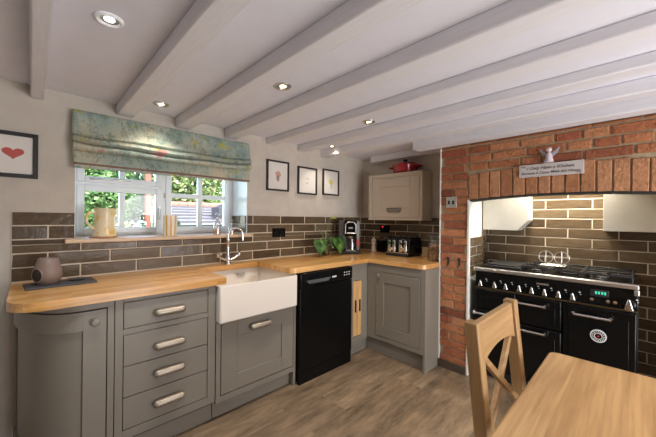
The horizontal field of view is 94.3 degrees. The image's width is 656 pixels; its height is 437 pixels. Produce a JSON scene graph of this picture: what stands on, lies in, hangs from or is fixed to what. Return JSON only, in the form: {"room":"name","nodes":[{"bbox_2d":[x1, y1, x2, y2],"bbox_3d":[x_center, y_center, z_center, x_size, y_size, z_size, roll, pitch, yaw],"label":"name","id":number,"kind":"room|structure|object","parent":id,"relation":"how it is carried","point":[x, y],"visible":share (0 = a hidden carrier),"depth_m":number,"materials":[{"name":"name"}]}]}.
{"room":"kitchen","nodes":[
{"label":"kitchen","id":0,"kind":"room"},
{"bbox_2d":[0,78,363,436],"bbox_3d":[-1.345,0.295,2.350,5.350,2.115,0.364,1,0,-44],"label":"wall","id":1,"kind":"structure","parent":0,"point":[50,118],"depth_m":1.96,"materials":[{"name":"paint"}]},
{"bbox_2d":[0,129,38,178],"bbox_3d":[-1.754,-0.357,1.694,0.204,0.255,0.020,1,0,-44],"label":"framed picture","id":2,"kind":"object","parent":1,"relation":"attached to","point":[18,150],"visible":1,"depth_m":1.71,"materials":[{"name":"black"}]},
{"bbox_2d":[0,134,32,174],"bbox_3d":[-1.758,-0.357,1.698,0.160,0.211,0.007,1,0,-44],"label":"print","id":3,"kind":"object","parent":2,"relation":"attached to","point":[16,150],"depth_m":1.70,"materials":[{"name":"white paper"}]},
{"bbox_2d":[64,168,251,243],"bbox_3d":[-1.256,-0.227,2.393,1.250,0.761,0.410,1,0,-44],"label":"window","id":4,"kind":"structure","parent":1,"relation":"in","point":[234,198],"depth_m":2.43,"materials":[{"name":"white wood"}]},
{"bbox_2d":[89,236,117,237],"bbox_3d":[-1.470,0.122,1.993,0.154,0.006,0.154,1,0,-44],"label":"mat","id":5,"kind":"object","parent":4,"relation":"on","point":[115,236],"visible":0.67,"depth_m":1.94,"materials":[{"name":"brown"}]},
{"bbox_2d":[85,208,117,236],"bbox_3d":[-1.463,0.026,1.980,0.132,0.185,0.164,1,0,-9],"label":"jug","id":6,"kind":"object","parent":5,"relation":"on","point":[104,223],"visible":1,"depth_m":1.95,"materials":[{"name":"yellow ceramic"}]},
{"bbox_2d":[163,215,177,235],"bbox_3d":[-1.176,0.052,2.265,0.100,0.152,0.100,1,0,-44],"label":"striped pot","id":7,"kind":"object","parent":4,"relation":"on","point":[169,221],"visible":0.96,"depth_m":2.23,"materials":[{"name":"ceramic"}]},
{"bbox_2d":[213,213,220,234],"bbox_3d":[-0.921,0.039,2.527,0.056,0.185,0.056,1,0,-44],"label":"glass bottle","id":8,"kind":"object","parent":4,"relation":"on","point":[216,232],"visible":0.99,"depth_m":2.52,"materials":[{"name":"brown"}]},
{"bbox_2d":[72,109,251,181],"bbox_3d":[-1.114,-0.482,2.250,1.195,0.358,0.116,1,0,-44],"label":"blind","id":9,"kind":"object","parent":1,"relation":"attached to","point":[100,142],"visible":1,"depth_m":2.12,"materials":[{"name":"fabric"}]},
{"bbox_2d":[232,216,245,232],"bbox_3d":[-0.829,0.050,2.814,0.010,0.152,0.260,1,0,-44],"label":"backsplash","id":10,"kind":"structure","parent":1,"relation":"attached to","point":[240,221],"depth_m":2.79,"materials":[{"name":"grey tile"}]},
{"bbox_2d":[266,159,288,191],"bbox_3d":[-0.482,-0.411,2.933,0.256,0.290,0.020,1,0,-44],"label":"framed picture","id":11,"kind":"object","parent":1,"relation":"attached to","point":[277,172],"visible":1,"depth_m":2.93,"materials":[{"name":"black"}]},
{"bbox_2d":[269,161,286,189],"bbox_3d":[-0.485,-0.411,2.938,0.224,0.258,0.007,1,0,-44],"label":"print","id":12,"kind":"object","parent":11,"relation":"attached to","point":[277,169],"depth_m":2.93,"materials":[{"name":"beige paper"}]},
{"bbox_2d":[272,228,284,236],"bbox_3d":[-0.475,0.136,2.942,0.150,0.086,0.010,1,0,-44],"label":"wall socket","id":13,"kind":"object","parent":1,"relation":"attached to","point":[276,232],"visible":1,"depth_m":2.94,"materials":[{"name":"black plastic"}]},
{"bbox_2d":[175,0,426,129],"bbox_3d":[0.420,-0.709,0.754,0.105,0.073,4.400,1,0,-44],"label":"ceiling beam","id":14,"kind":"structure","parent":1,"relation":"attached to","point":[353,19],"depth_m":1.25,"materials":[{"name":"paint"}]},
{"bbox_2d":[297,166,316,194],"bbox_3d":[-0.215,-0.394,3.193,0.261,0.284,0.020,1,0,-44],"label":"framed picture","id":15,"kind":"object","parent":1,"relation":"attached to","point":[306,176],"visible":1,"depth_m":3.19,"materials":[{"name":"black"}]},
{"bbox_2d":[322,168,338,195],"bbox_3d":[0.033,-0.405,3.435,0.254,0.288,0.020,1,0,-44],"label":"framed picture","id":16,"kind":"object","parent":1,"relation":"attached to","point":[330,178],"visible":1,"depth_m":3.43,"materials":[{"name":"black"}]},
{"bbox_2d":[225,0,607,138],"bbox_3d":[0.698,-0.704,1.025,0.105,0.075,4.400,1,0,-44],"label":"ceiling beam","id":17,"kind":"structure","parent":1,"relation":"attached to","point":[511,18],"depth_m":1.26,"materials":[{"name":"paint"}]},
{"bbox_2d":[266,10,655,145],"bbox_3d":[0.991,-0.710,1.310,0.100,0.058,4.400,1,0,-44],"label":"ceiling beam","id":18,"kind":"structure","parent":1,"relation":"attached to","point":[642,27],"depth_m":1.44,"materials":[{"name":"paint"}]},
{"bbox_2d":[298,50,655,151],"bbox_3d":[1.256,-0.705,1.569,0.100,0.061,4.400,1,0,-44],"label":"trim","id":19,"kind":"structure","parent":1,"relation":"attached to","point":[646,62],"depth_m":1.74,"materials":[{"name":"paint"}]},
{"bbox_2d":[321,75,655,157],"bbox_3d":[1.489,-0.694,1.795,0.100,0.079,4.400,1,0,-44],"label":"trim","id":20,"kind":"structure","parent":1,"relation":"attached to","point":[646,86],"depth_m":1.99,"materials":[{"name":"paint"}]},
{"bbox_2d":[0,0,655,159],"bbox_3d":[0.196,-0.797,0.780,5.350,0.100,4.750,1,0,-44],"label":"ceiling","id":21,"kind":"structure","parent":0,"point":[88,58],"depth_m":1.37,"materials":[{"name":"paint"}]},
{"bbox_2d":[29,0,53,99],"bbox_3d":[-0.156,-0.715,0.193,0.058,0.072,4.400,1,0,-44],"label":"ceiling beam","id":22,"kind":"structure","parent":21,"relation":"attached to","point":[40,11],"depth_m":1.19,"materials":[{"name":"paint"}]},
{"bbox_2d":[94,11,124,27],"bbox_3d":[-0.830,-0.752,1.156,0.096,0.009,0.096,1,0,-44],"label":"recessed light","id":23,"kind":"object","parent":21,"relation":"in","point":[111,20],"visible":1,"depth_m":1.15,"materials":[{"name":"white metal"}]},
{"bbox_2d":[153,101,168,107],"bbox_3d":[-1.108,-0.755,2.020,0.096,0.009,0.096,1,0,-44],"label":"recessed light","id":24,"kind":"object","parent":21,"relation":"in","point":[156,103],"visible":1,"depth_m":2.02,"materials":[{"name":"silver metal"}]},
{"bbox_2d":[116,0,254,117],"bbox_3d":[0.153,-0.713,0.494,0.100,0.069,4.400,1,0,-44],"label":"ceiling beam","id":25,"kind":"structure","parent":21,"relation":"attached to","point":[205,20],"depth_m":1.23,"materials":[{"name":"paint"}]},
{"bbox_2d":[275,82,291,90],"bbox_3d":[-0.255,-0.746,1.726,0.096,0.009,0.096,1,0,-44],"label":"recessed light","id":26,"kind":"object","parent":21,"relation":"in","point":[281,86],"visible":1,"depth_m":1.72,"materials":[{"name":"silver metal"}]},
{"bbox_2d":[363,120,374,124],"bbox_3d":[0.315,-0.740,2.341,0.096,0.009,0.096,1,0,-44],"label":"recessed light","id":27,"kind":"object","parent":21,"relation":"in","point":[368,122],"visible":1,"depth_m":2.34,"materials":[{"name":"silver metal"}]},
{"bbox_2d":[173,348,512,436],"bbox_3d":[0.242,1.328,0.601,5.200,0.080,4.400,1,0,-44],"label":"floor","id":28,"kind":"structure","parent":0,"point":[373,394],"depth_m":2.08,"materials":[{"name":"brown wood"}]},
{"bbox_2d":[13,301,114,436],"bbox_3d":[-1.407,0.840,1.609,0.365,0.863,0.619,1,0,-44],"label":"base cabinet","id":29,"kind":"object","parent":28,"relation":"on","point":[63,364],"visible":0.74,"depth_m":1.45,"materials":[{"name":"grey wood"}]},
{"bbox_2d":[6,249,438,312],"bbox_3d":[-0.244,0.399,2.338,3.077,0.040,1.202,1,0,-44],"label":"countertop","id":30,"kind":"structure","parent":29,"relation":"on","point":[116,286],"depth_m":1.86,"materials":[{"name":"brown wood"}]},
{"bbox_2d":[23,257,97,290],"bbox_3d":[-1.486,0.291,1.696,0.175,0.150,0.295,1,0,42],"label":"tray","id":31,"kind":"object","parent":30,"relation":"on","point":[29,286],"depth_m":1.62,"materials":[{"name":"grey stone"}]},
{"bbox_2d":[67,277,86,280],"bbox_3d":[-1.462,0.352,1.772,0.088,0.006,0.088,1,0,-44],"label":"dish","id":32,"kind":"object","parent":31,"relation":"on","point":[75,278],"visible":1,"depth_m":1.77,"materials":[{"name":"grey"}]},
{"bbox_2d":[213,227,243,263],"bbox_3d":[-0.819,0.221,2.509,0.242,0.304,0.077,1,0,-44],"label":"tap","id":33,"kind":"object","parent":30,"relation":"on","point":[228,258],"visible":1,"depth_m":2.51,"materials":[{"name":"silver metal"}]},
{"bbox_2d":[212,267,296,323],"bbox_3d":[-0.639,0.541,2.284,0.609,0.234,0.548,1,0,-44],"label":"sink","id":34,"kind":"object","parent":30,"relation":"in","point":[252,291],"visible":0.73,"depth_m":2.11,"materials":[{"name":"beige ceramic"}]},
{"bbox_2d":[313,216,346,254],"bbox_3d":[0.003,0.174,3.165,0.440,0.415,0.170,1,0,-39],"label":"leafy cutting","id":35,"kind":"object","parent":30,"relation":"on","point":[321,245],"visible":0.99,"depth_m":3.15,"materials":[{"name":"green plant"}]},
{"bbox_2d":[322,246,328,254],"bbox_3d":[-0.024,0.311,3.179,0.074,0.142,0.074,1,0,-44],"label":"plant pot","id":36,"kind":"object","parent":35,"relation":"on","point":[327,248],"depth_m":3.15,"materials":[{"name":"glass"}]},
{"bbox_2d":[338,220,360,253],"bbox_3d":[0.234,0.201,3.377,0.244,0.366,0.209,1,0,0],"label":"coffee machine","id":37,"kind":"object","parent":30,"relation":"on","point":[348,229],"visible":0.92,"depth_m":3.33,"materials":[{"name":"black"}]},
{"bbox_2d":[350,239,353,249],"bbox_3d":[0.263,0.283,3.336,0.040,0.118,0.040,1,0,-44],"label":"flask","id":38,"kind":"object","parent":37,"relation":"on","point":[351,240],"visible":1,"depth_m":3.32,"materials":[{"name":"silver metal"}]},
{"bbox_2d":[371,237,375,251],"bbox_3d":[0.538,0.304,3.584,0.058,0.168,0.058,1,0,-44],"label":"pepper mill","id":39,"kind":"object","parent":30,"relation":"on","point":[373,240],"visible":1,"depth_m":3.56,"materials":[{"name":"beige paint"}]},
{"bbox_2d":[377,237,386,251],"bbox_3d":[0.640,0.300,3.544,0.094,0.177,0.110,1,0,-44],"label":"canister","id":40,"kind":"object","parent":30,"relation":"on","point":[381,243],"visible":0.88,"depth_m":3.51,"materials":[{"name":"black ceramic"}]},
{"bbox_2d":[386,236,420,256],"bbox_3d":[0.792,0.290,3.217,0.269,0.200,0.280,1,0,-44],"label":"toaster","id":41,"kind":"object","parent":30,"relation":"on","point":[401,246],"visible":1,"depth_m":3.13,"materials":[{"name":"black metal"}]},
{"bbox_2d":[422,248,427,256],"bbox_3d":[1.016,0.348,3.132,0.065,0.088,0.070,1,0,-44],"label":"box","id":42,"kind":"object","parent":30,"relation":"on","point":[424,250],"visible":0.51,"depth_m":3.11,"materials":[{"name":"beige wood"}]},
{"bbox_2d":[428,235,438,261],"bbox_3d":[0.992,0.274,2.817,0.132,0.237,0.132,1,0,-44],"label":"storage jar","id":43,"kind":"object","parent":30,"relation":"on","point":[433,250],"visible":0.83,"depth_m":2.80,"materials":[{"name":"clear glass"}]},
{"bbox_2d":[113,285,215,436],"bbox_3d":[-1.084,0.844,1.917,0.523,0.863,0.629,1,0,-44],"label":"base cabinet","id":44,"kind":"object","parent":28,"relation":"on","point":[164,343],"visible":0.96,"depth_m":1.70,"materials":[{"name":"grey wood"}]},
{"bbox_2d":[211,273,295,417],"bbox_3d":[-0.667,0.849,2.323,0.640,0.862,0.629,1,0,-44],"label":"base cabinet","id":45,"kind":"object","parent":28,"relation":"on","point":[255,355],"visible":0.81,"depth_m":2.10,"materials":[{"name":"grey wood"}]},
{"bbox_2d":[295,266,351,385],"bbox_3d":[-0.211,0.856,2.754,0.601,0.858,0.616,1,0,-44],"label":"dishwasher","id":46,"kind":"object","parent":28,"relation":"on","point":[324,296],"visible":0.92,"depth_m":2.50,"materials":[{"name":"black metal"}]},
{"bbox_2d":[349,263,366,353],"bbox_3d":[0.105,0.857,3.096,0.322,0.863,0.600,1,0,-44],"label":"base cabinet","id":47,"kind":"object","parent":28,"relation":"on","point":[359,271],"visible":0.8,"depth_m":2.89,"materials":[{"name":"grey wood"}]},
{"bbox_2d":[366,263,438,373],"bbox_3d":[0.789,0.864,2.985,0.679,0.863,0.681,1,0,-44],"label":"base cabinet","id":48,"kind":"object","parent":28,"relation":"on","point":[403,303],"visible":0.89,"depth_m":2.69,"materials":[{"name":"grey wood"}]},
{"bbox_2d":[464,298,525,436],"bbox_3d":[0.759,0.815,0.970,0.460,0.958,0.474,1,0,-44],"label":"dining chair","id":49,"kind":"object","parent":28,"relation":"on","point":[482,334],"visible":0.76,"depth_m":1.04,"materials":[{"name":"brown wood"}]},
{"bbox_2d":[473,260,639,384],"bbox_3d":[1.711,0.834,2.342,0.564,0.940,0.961,1,0,-44],"label":"range cooker","id":50,"kind":"object","parent":28,"relation":"on","point":[585,314],"visible":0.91,"depth_m":2.11,"materials":[{"name":"black metal"}]},
{"bbox_2d":[539,251,569,266],"bbox_3d":[1.751,0.308,2.361,0.104,0.110,0.197,1,0,-44],"label":"wire stand","id":51,"kind":"object","parent":50,"relation":"on","point":[545,262],"visible":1,"depth_m":2.35,"materials":[{"name":"silver metal"}]},
{"bbox_2d":[479,260,638,284],"bbox_3d":[1.742,0.398,2.370,0.489,0.067,0.951,1,0,-44],"label":"cooktop","id":52,"kind":"object","parent":50,"relation":"in","point":[586,272],"depth_m":2.25,"materials":[{"name":"black metal"}]},
{"bbox_2d":[590,289,608,297],"bbox_3d":[1.765,0.486,1.978,0.009,0.047,0.090,1,0,-44],"label":"clock","id":53,"kind":"object","parent":50,"relation":"on","point":[594,293],"depth_m":1.97,"materials":[{"name":"black"}]},
{"bbox_2d":[491,352,655,436],"bbox_3d":[0.798,0.919,0.548,1.155,0.750,0.855,1,0,-44],"label":"dining table","id":54,"kind":"object","parent":28,"relation":"on","point":[566,396],"visible":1,"depth_m":0.89,"materials":[{"name":"brown wood"}]},
{"bbox_2d":[363,154,439,289],"bbox_3d":[0.924,0.319,3.419,0.114,2.115,1.300,1,0,-44],"label":"wall","id":55,"kind":"structure","parent":0,"point":[431,163],"depth_m":3.41,"materials":[{"name":"paint"}]},
{"bbox_2d":[380,225,389,232],"bbox_3d":[0.672,0.123,3.598,0.010,0.086,0.130,1,0,-44],"label":"wall socket","id":56,"kind":"object","parent":55,"relation":"attached to","point":[383,228],"visible":1,"depth_m":3.59,"materials":[{"name":"black plastic"}]},
{"bbox_2d":[368,170,432,220],"bbox_3d":[0.771,-0.235,3.346,0.242,0.510,0.676,1,0,-44],"label":"upper cabinet","id":57,"kind":"object","parent":55,"relation":"attached to","point":[402,195],"visible":1,"depth_m":3.21,"materials":[{"name":"beige paint"}]},
{"bbox_2d":[389,160,422,172],"bbox_3d":[0.843,-0.565,3.310,0.282,0.148,0.360,1,0,-44],"label":"pot","id":58,"kind":"object","parent":57,"relation":"on","point":[405,166],"visible":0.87,"depth_m":3.20,"materials":[{"name":"red ceramic"}]},
{"bbox_2d":[371,148,439,163],"bbox_3d":[0.904,-0.702,3.316,0.104,0.073,1.025,1,0,-44],"label":"trim","id":59,"kind":"structure","parent":55,"relation":"attached to","point":[407,154],"depth_m":3.35,"materials":[{"name":"paint"}]},
{"bbox_2d":[470,236,486,274],"bbox_3d":[1.364,0.322,2.745,0.010,0.312,0.524,1,0,41],"label":"wall","id":60,"kind":"structure","parent":0,"point":[475,241],"depth_m":2.70,"materials":[{"name":"brown tile"}]},
{"bbox_2d":[466,200,470,375],"bbox_3d":[1.163,0.571,2.526,0.027,1.455,0.018,1,0,-44],"label":"trim","id":61,"kind":"structure","parent":60,"relation":"attached to","point":[468,201],"depth_m":2.52,"materials":[{"name":"white paint"}]},
{"bbox_2d":[440,114,655,366],"bbox_3d":[2.341,0.333,1.787,0.675,2.115,3.185,1,0,-44],"label":"wall","id":62,"kind":"structure","parent":0,"point":[646,124],"depth_m":2.36,"materials":[{"name":"red brick"}]},
{"bbox_2d":[438,148,441,357],"bbox_3d":[1.137,0.340,2.838,0.420,1.918,0.008,1,0,-44],"label":"trim","id":63,"kind":"structure","parent":62,"relation":"attached to","point":[440,148],"depth_m":2.69,"materials":[{"name":"white paint"}]},
{"bbox_2d":[446,197,456,207],"bbox_3d":[1.060,-0.140,2.616,0.012,0.095,0.090,1,0,-44],"label":"light switch","id":64,"kind":"object","parent":62,"relation":"attached to","point":[451,202],"visible":1,"depth_m":2.61,"materials":[{"name":"silver metal"}]},
{"bbox_2d":[438,358,465,375],"bbox_3d":[1.056,1.265,2.602,0.021,0.066,0.238,1,0,-44],"label":"baseboard","id":65,"kind":"structure","parent":62,"relation":"attached to","point":[443,363],"depth_m":2.59,"materials":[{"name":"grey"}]},
{"bbox_2d":[413,95,655,151],"bbox_3d":[1.994,-0.670,1.590,0.118,0.117,3.400,1,0,-44],"label":"trim","id":66,"kind":"structure","parent":62,"relation":"attached to","point":[645,105],"depth_m":2.04,"materials":[{"name":"paint"}]},
{"bbox_2d":[519,159,583,177],"bbox_3d":[1.544,-0.343,2.118,0.014,0.090,0.369,1,0,-44],"label":"wall plaque","id":67,"kind":"object","parent":62,"relation":"attached to","point":[574,166],"visible":1,"depth_m":2.10,"materials":[{"name":"grey"}]},
{"bbox_2d":[540,146,559,162],"bbox_3d":[1.530,-0.442,2.106,0.056,0.104,0.112,1,0,-44],"label":"ornament","id":68,"kind":"object","parent":67,"relation":"on","point":[548,156],"visible":1,"depth_m":2.09,"materials":[{"name":"grey"}]},
{"bbox_2d":[469,113,655,198],"bbox_3d":[1.634,-0.438,2.139,0.108,0.586,1.205,1,0,-44],"label":"lintel","id":69,"kind":"object","parent":62,"relation":"attached to","point":[635,154],"visible":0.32,"depth_m":2.01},
{"bbox_2d":[470,191,655,201],"bbox_3d":[1.627,-0.157,2.134,0.122,0.043,1.205,1,0,-44],"label":"trim","id":70,"kind":"structure","parent":62,"relation":"attached to","point":[587,192],"depth_m":2.08,"materials":[{"name":"black"}]},
{"bbox_2d":[486,194,655,378],"bbox_3d":[1.967,0.397,2.501,0.016,1.620,1.248,1,0,-44],"label":"wall","id":71,"kind":"structure","parent":0,"point":[649,280],"depth_m":2.41,"materials":[{"name":"brown tile"}]},
{"bbox_2d":[483,197,532,229],"bbox_3d":[1.621,-0.151,2.751,0.151,0.510,0.363,1,0,-44],"label":"upper cabinet","id":72,"kind":"object","parent":71,"relation":"attached to","point":[510,213],"visible":0.6,"depth_m":2.68,"materials":[{"name":"white paint"}]},
{"bbox_2d":[603,194,655,232],"bbox_3d":[2.212,-0.153,2.144,0.151,0.495,0.393,1,0,-44],"label":"upper cabinet","id":73,"kind":"object","parent":71,"relation":"attached to","point":[621,212],"visible":0.56,"depth_m":2.13,"materials":[{"name":"white paint"}]},
{"label":"outside","id":74,"kind":"structure","parent":0,"visible":0},
{"bbox_3d":[-3.781,0.902,10.470,22.000,1.300,14.640,1,0,-44],"label":"garden","id":75,"kind":"object","parent":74,"visible":0},
{"bbox_2d":[84,168,139,227],"bbox_3d":[-4.582,-0.556,5.940,1.582,1.644,1.080,1,0,-44],"label":"hedge","id":76,"kind":"object","parent":75,"relation":"on","point":[92,199],"visible":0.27,"depth_m":5.78,"materials":[{"name":"green plant"}]},
{"bbox_2d":[131,220,146,226],"bbox_3d":[-3.747,0.145,6.037,0.252,0.213,0.292,1,0,-20],"label":"clump","id":77,"kind":"object","parent":75,"relation":"on","point":[140,224],"visible":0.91,"depth_m":6.03,"materials":[{"name":"white plant"}]},
{"bbox_2d":[126,172,153,226],"bbox_3d":[-4.913,-0.562,7.429,1.251,1.661,0.884,1,0,-44],"label":"shrub","id":78,"kind":"object","parent":75,"relation":"on","point":[138,214],"visible":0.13,"depth_m":7.40,"materials":[{"name":"green plant"}]},
{"bbox_2d":[144,174,150,226],"bbox_3d":[-3.883,-0.422,6.554,0.150,1.340,0.150,1,0,-44],"label":"post","id":79,"kind":"object","parent":75,"relation":"on","point":[147,198],"visible":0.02,"depth_m":6.52,"materials":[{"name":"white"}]},
{"bbox_2d":[151,200,221,226],"bbox_3d":[-2.561,-0.075,7.454,2.725,0.675,1.850,1,0,-44],"label":"garden shed","id":80,"kind":"object","parent":75,"relation":"on","point":[186,212],"visible":0.41,"depth_m":6.81,"materials":[{"name":"grey weathered wood"}]},
{"bbox_2d":[151,174,222,209],"bbox_3d":[-4.349,-1.496,9.513,2.671,3.555,1.627,1,0,-44],"label":"tree","id":81,"kind":"object","parent":75,"relation":"on","point":[210,187],"visible":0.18,"depth_m":9.22,"materials":[{"name":"green plant"}]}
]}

